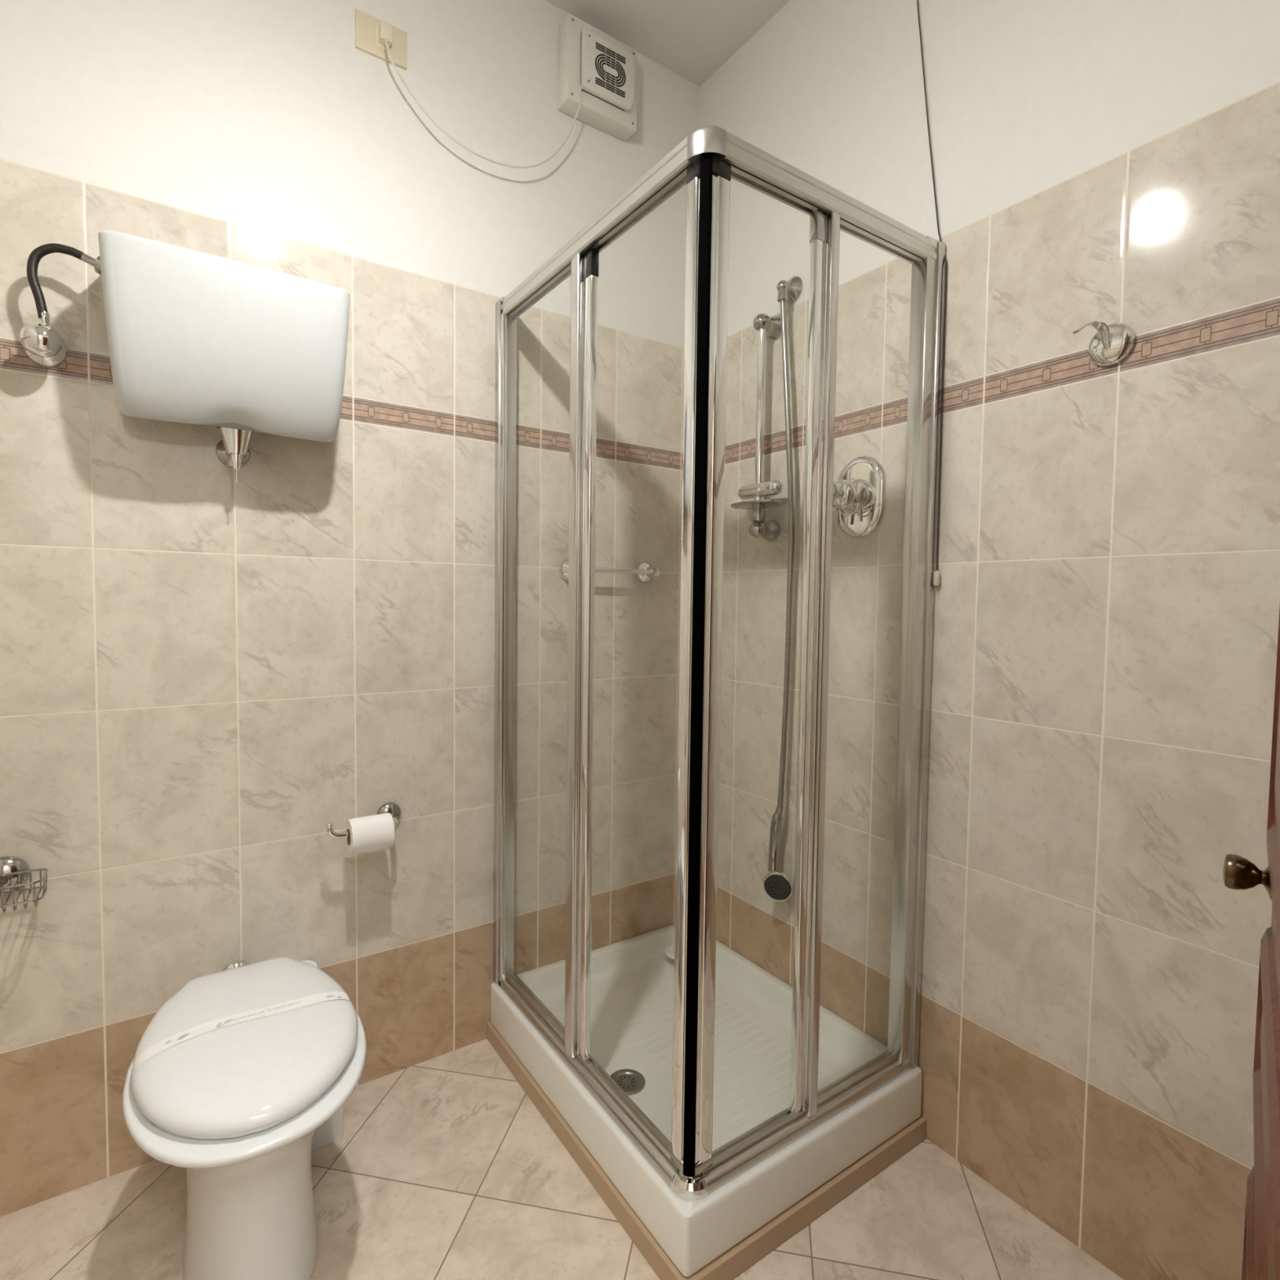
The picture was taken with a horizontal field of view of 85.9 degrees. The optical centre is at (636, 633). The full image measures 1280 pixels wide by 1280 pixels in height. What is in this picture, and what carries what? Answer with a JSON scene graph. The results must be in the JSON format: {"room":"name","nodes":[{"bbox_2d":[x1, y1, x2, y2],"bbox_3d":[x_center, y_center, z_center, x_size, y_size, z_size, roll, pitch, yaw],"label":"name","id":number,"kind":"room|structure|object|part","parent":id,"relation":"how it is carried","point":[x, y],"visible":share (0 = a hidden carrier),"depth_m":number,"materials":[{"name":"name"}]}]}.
{"room":"bathroom","nodes":[
{"label":"bathroom","id":0,"kind":"room"},
{"bbox_2d":[0,0,699,1217],"bbox_3d":[-0.698,-0.295,1.734,2.290,2.874,0.120,-1,3,-34],"label":"wall","id":1,"kind":"structure","parent":0,"point":[203,673],"depth_m":1.62,"materials":[{"name":"tile"}]},
{"bbox_2d":[0,856,48,912],"bbox_3d":[-1.206,0.477,1.296,0.147,0.080,0.100,-1,3,-34],"label":"basket","id":2,"kind":"object","parent":1,"relation":"attached to","point":[15,872],"visible":1,"depth_m":1.33,"materials":[{"name":"silver metal"}]},
{"bbox_2d":[19,243,101,367],"bbox_3d":[-1.096,-0.625,1.317,0.136,0.216,0.089,-1,3,-34],"label":"supply hose","id":3,"kind":"object","parent":1,"relation":"attached to","point":[41,343],"visible":0.98,"depth_m":1.28,"materials":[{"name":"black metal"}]},
{"bbox_2d":[97,230,350,484],"bbox_3d":[-0.841,-0.529,1.435,0.431,0.424,0.190,-1,3,-34],"label":"toilet cistern","id":4,"kind":"object","parent":1,"relation":"attached to","point":[239,348],"visible":1,"depth_m":1.36,"materials":[{"name":"white ceramic"}]},
{"bbox_2d":[325,802,400,838],"bbox_3d":[-0.660,0.463,1.675,0.192,0.060,0.088,-1,3,-34],"label":"toilet paper holder","id":5,"kind":"object","parent":1,"relation":"attached to","point":[393,808],"visible":0.64,"depth_m":1.73,"materials":[{"name":"silver metal"}]},
{"bbox_3d":[-0.666,0.457,1.664,0.169,0.044,0.077,-1,3,-34],"label":"arm","id":6,"kind":"part","parent":5,"relation":"part of","materials":[{"name":"silver metal"}]},
{"bbox_2d":[345,813,395,854],"bbox_3d":[-0.639,0.479,1.647,0.097,0.082,0.082,-1,3,-34],"label":"toilet roll","id":7,"kind":"object","parent":5,"relation":"on","point":[375,832],"visible":0.98,"depth_m":1.62,"materials":[{"name":"paper"}]},
{"bbox_2d":[355,8,406,70],"bbox_3d":[-0.614,-1.425,1.653,0.119,0.086,0.014,-1,3,-34],"label":"wall socket","id":8,"kind":"object","parent":1,"relation":"attached to","point":[366,26],"visible":0.88,"depth_m":1.64,"materials":[{"name":"beige plastic"}]},
{"bbox_2d":[557,13,637,141],"bbox_3d":[-0.104,-1.572,1.947,0.228,0.225,0.079,-1,3,-34],"label":"fan","id":9,"kind":"object","parent":1,"relation":"attached to","point":[605,68],"visible":1,"depth_m":1.91,"materials":[{"name":"white plastic"}]},
{"bbox_2d":[378,22,581,168],"bbox_3d":[-0.379,-1.355,1.759,0.527,0.283,0.041,-1,3,-29],"label":"cable","id":10,"kind":"object","parent":9,"relation":"attached to","point":[385,31],"visible":1,"depth_m":1.68,"materials":[{"name":"beige plastic"}]},
{"bbox_2d":[558,557,659,583],"bbox_3d":[-0.068,-0.187,2.058,0.339,0.070,0.064,-1,3,-34],"label":"towel rail","id":11,"kind":"object","parent":1,"relation":"attached to","point":[645,571],"visible":0.62,"depth_m":2.08,"materials":[{"name":"silver metal"}]},
{"bbox_2d":[0,1039,1123,1279],"bbox_3d":[0.212,1.266,0.443,2.290,0.100,3.420,-1,3,-34],"label":"floor","id":12,"kind":"structure","parent":0,"point":[444,1166],"depth_m":1.37,"materials":[{"name":"tile"}]},
{"bbox_2d":[122,956,366,1279],"bbox_3d":[-0.735,0.933,1.317,0.390,0.458,0.638,-1,3,-34],"label":"toilet","id":13,"kind":"object","parent":12,"relation":"on","point":[245,1107],"visible":0.98,"depth_m":1.16,"materials":[{"name":"white ceramic"}]},
{"bbox_2d":[221,960,250,971],"bbox_3d":[-0.891,0.784,1.536,0.068,0.068,0.088,-1,3,-34],"label":"pipe","id":14,"kind":"object","parent":13,"relation":"attached to","point":[238,963],"visible":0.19,"depth_m":1.56,"materials":[{"name":"silver metal"}]},
{"bbox_2d":[130,991,351,1076],"bbox_3d":[-0.714,0.723,1.271,0.355,0.038,0.042,-1,3,-34],"label":"sanitary band","id":15,"kind":"object","parent":13,"relation":"on","point":[237,1018],"visible":1,"depth_m":1.26,"materials":[{"name":"paper"}]},
{"bbox_3d":[-0.715,0.726,1.272,0.356,0.041,0.516,-1,3,-34],"label":"lid","id":16,"kind":"part","parent":13,"relation":"part of","materials":[{"name":"white plastic"}]},
{"bbox_3d":[-0.716,0.754,1.274,0.344,0.013,0.504,-1,3,-34],"label":"seat","id":17,"kind":"part","parent":13,"relation":"part of","materials":[{"name":"white plastic"}]},
{"bbox_2d":[486,1022,926,1279],"bbox_3d":[0.124,1.130,1.758,0.709,0.046,0.897,-1,3,-34],"label":"trim","id":18,"kind":"structure","parent":12,"relation":"on","point":[731,1264],"depth_m":1.40,"materials":[{"name":"beige tile"}]},
{"bbox_2d":[490,924,922,1276],"bbox_3d":[0.126,1.050,1.761,0.700,0.114,0.886,-1,3,-34],"label":"shower tray","id":19,"kind":"object","parent":18,"relation":"on","point":[633,979],"visible":0.55,"depth_m":1.62,"materials":[{"name":"white ceramic"}]},
{"bbox_2d":[493,125,946,1200],"bbox_3d":[0.139,0.058,1.723,0.690,1.871,0.872,-1,3,-34],"label":"shower enclosure","id":20,"kind":"object","parent":19,"relation":"on","point":[705,161],"visible":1,"depth_m":1.39,"materials":[{"name":"metal"}]},
{"bbox_3d":[-0.142,0.074,1.547,0.014,1.802,0.034,-1,3,-34],"label":"fixed panel","id":21,"kind":"part","parent":20,"relation":"part of","materials":[{"name":"metal"}]},
{"bbox_3d":[-0.143,0.978,1.591,0.040,0.038,0.797,-1,3,-34],"label":"rail","id":22,"kind":"part","parent":20,"relation":"part of","materials":[{"name":"metal"}]},
{"bbox_3d":[-0.119,-0.847,1.505,0.040,0.048,0.797,-1,3,-34],"label":"rail","id":23,"kind":"part","parent":20,"relation":"part of","materials":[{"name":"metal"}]},
{"bbox_3d":[-0.008,0.082,1.373,0.022,1.781,0.408,-1,3,-34],"label":"sliding door","id":24,"kind":"part","parent":20,"relation":"part of","materials":[{"name":"clear glass"}]},
{"bbox_3d":[0.230,0.089,1.290,0.297,1.781,0.022,-1,3,-34],"label":"sliding door","id":25,"kind":"part","parent":20,"relation":"part of","materials":[{"name":"clear glass"}]},
{"bbox_3d":[0.366,0.992,1.429,0.614,0.038,0.040,-1,3,-34],"label":"rail","id":26,"kind":"part","parent":20,"relation":"part of","materials":[{"name":"metal"}]},
{"bbox_3d":[0.370,0.089,1.369,0.023,1.802,0.014,-1,3,-34],"label":"fixed panel","id":27,"kind":"part","parent":20,"relation":"part of","materials":[{"name":"metal"}]},
{"bbox_3d":[0.389,-0.833,1.344,0.614,0.048,0.040,-1,3,-34],"label":"rail","id":28,"kind":"part","parent":20,"relation":"part of","materials":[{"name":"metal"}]},
{"bbox_2d":[545,0,790,86],"bbox_3d":[0.251,-1.705,0.303,2.290,0.100,3.420,-1,3,-34],"label":"ceiling","id":29,"kind":"structure","parent":0,"point":[692,39],"depth_m":1.96,"materials":[{"name":"paint"}]},
{"bbox_2d":[916,0,946,585],"bbox_3d":[0.627,-0.908,1.552,0.044,1.598,0.160,-1,3,-34],"label":"pull cord","id":30,"kind":"object","parent":29,"relation":"hanging from","point":[936,575],"visible":1,"depth_m":1.53,"materials":[{"name":"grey fabric"}]},
{"bbox_2d":[698,0,1279,1279],"bbox_3d":[1.161,-0.234,0.936,0.120,2.874,3.303,-1,3,-34],"label":"wall","id":31,"kind":"structure","parent":0,"point":[1107,598],"depth_m":1.35,"materials":[{"name":"tile"}]},
{"bbox_2d":[730,313,786,542],"bbox_3d":[0.332,-0.574,1.876,0.145,0.633,0.210,1,3,5],"label":"riser rail","id":32,"kind":"object","parent":31,"relation":"attached to","point":[766,325],"visible":0.98,"depth_m":1.91,"materials":[{"name":"silver metal"}]},
{"bbox_3d":[0.327,-0.346,1.859,0.120,0.007,0.176,-1,3,-34],"label":"soap dish","id":33,"kind":"part","parent":32,"relation":"part of","materials":[{"name":"silver metal"}]},
{"bbox_2d":[762,275,802,901],"bbox_3d":[0.400,-0.114,1.887,0.069,1.718,0.105,-1,3,-34],"label":"shower","id":34,"kind":"object","parent":32,"relation":"hanging from","point":[777,885],"visible":1,"depth_m":1.87,"materials":[{"name":"silver metal"}]},
{"bbox_3d":[0.388,0.574,1.918,0.038,0.193,0.048,-1,3,-34],"label":"handle","id":35,"kind":"part","parent":34,"relation":"part of","materials":[{"name":"silver metal"}]},
{"bbox_3d":[0.389,0.703,1.902,0.074,0.074,0.013,2,3,23],"label":"spray plate","id":36,"kind":"part","parent":34,"relation":"part of","materials":[{"name":"black rubber"}]},
{"bbox_2d":[776,275,802,303],"bbox_3d":[0.402,-0.934,1.866,0.063,0.079,0.068,-1,3,-34],"label":"wall outlet","id":37,"kind":"object","parent":31,"relation":"attached to","point":[788,291],"depth_m":1.86,"materials":[{"name":"silver metal"}]},
{"bbox_2d":[820,455,886,537],"bbox_3d":[0.499,-0.337,1.672,0.140,0.202,0.146,-1,3,-34],"label":"shower mixer","id":38,"kind":"object","parent":31,"relation":"attached to","point":[859,493],"visible":0.85,"depth_m":1.67,"materials":[{"name":"silver metal"}]},
{"bbox_3d":[0.464,-0.340,1.647,0.056,0.053,0.053,-1,3,-34],"label":"knob","id":39,"kind":"part","parent":38,"relation":"part of","materials":[{"name":"silver metal"}]},
{"bbox_2d":[1072,320,1135,366],"bbox_3d":[0.833,-0.524,1.231,0.078,0.075,0.075,-1,3,-34],"label":"robe hook","id":40,"kind":"object","parent":31,"relation":"attached to","point":[1113,343],"visible":1,"depth_m":1.24,"materials":[{"name":"silver metal"}]},
{"bbox_3d":[0.820,-0.536,1.238,0.069,0.046,0.022,0,3,-6],"label":"hook arm","id":41,"kind":"part","parent":40,"relation":"part of","materials":[{"name":"silver metal"}]},
{"bbox_3d":[-0.063,0.164,-0.054,0.850,2.140,0.132,-1,3,-34],"label":"trim","id":42,"kind":"structure","parent":0,"visible":0},
{"bbox_2d":[1222,604,1279,1279],"bbox_3d":[0.505,0.186,0.526,0.091,2.044,0.790,3,4,41],"label":"door","id":43,"kind":"structure","parent":42,"relation":"attached to","point":[1261,1242],"depth_m":0.69,"materials":[{"name":"brown wood"}]},
{"bbox_3d":[0.708,0.279,0.795,0.046,0.044,0.044,3,4,41],"label":"handle","id":44,"kind":"part","parent":43,"relation":"part of","materials":[{"name":"brown metal"}]},
{"bbox_3d":[0.503,0.921,0.572,0.013,0.543,0.738,3,4,41],"label":"panel","id":45,"kind":"part","parent":43,"relation":"part of","materials":[{"name":"brown wood"}]},
{"bbox_3d":[0.509,0.461,0.551,0.013,0.210,0.738,3,4,41],"label":"panel","id":46,"kind":"part","parent":43,"relation":"part of","materials":[{"name":"brown wood"}]},
{"bbox_3d":[0.518,-0.236,0.518,0.013,1.020,0.738,3,4,41],"label":"panel","id":47,"kind":"part","parent":43,"relation":"part of","materials":[{"name":"brown wood"}]}
]}

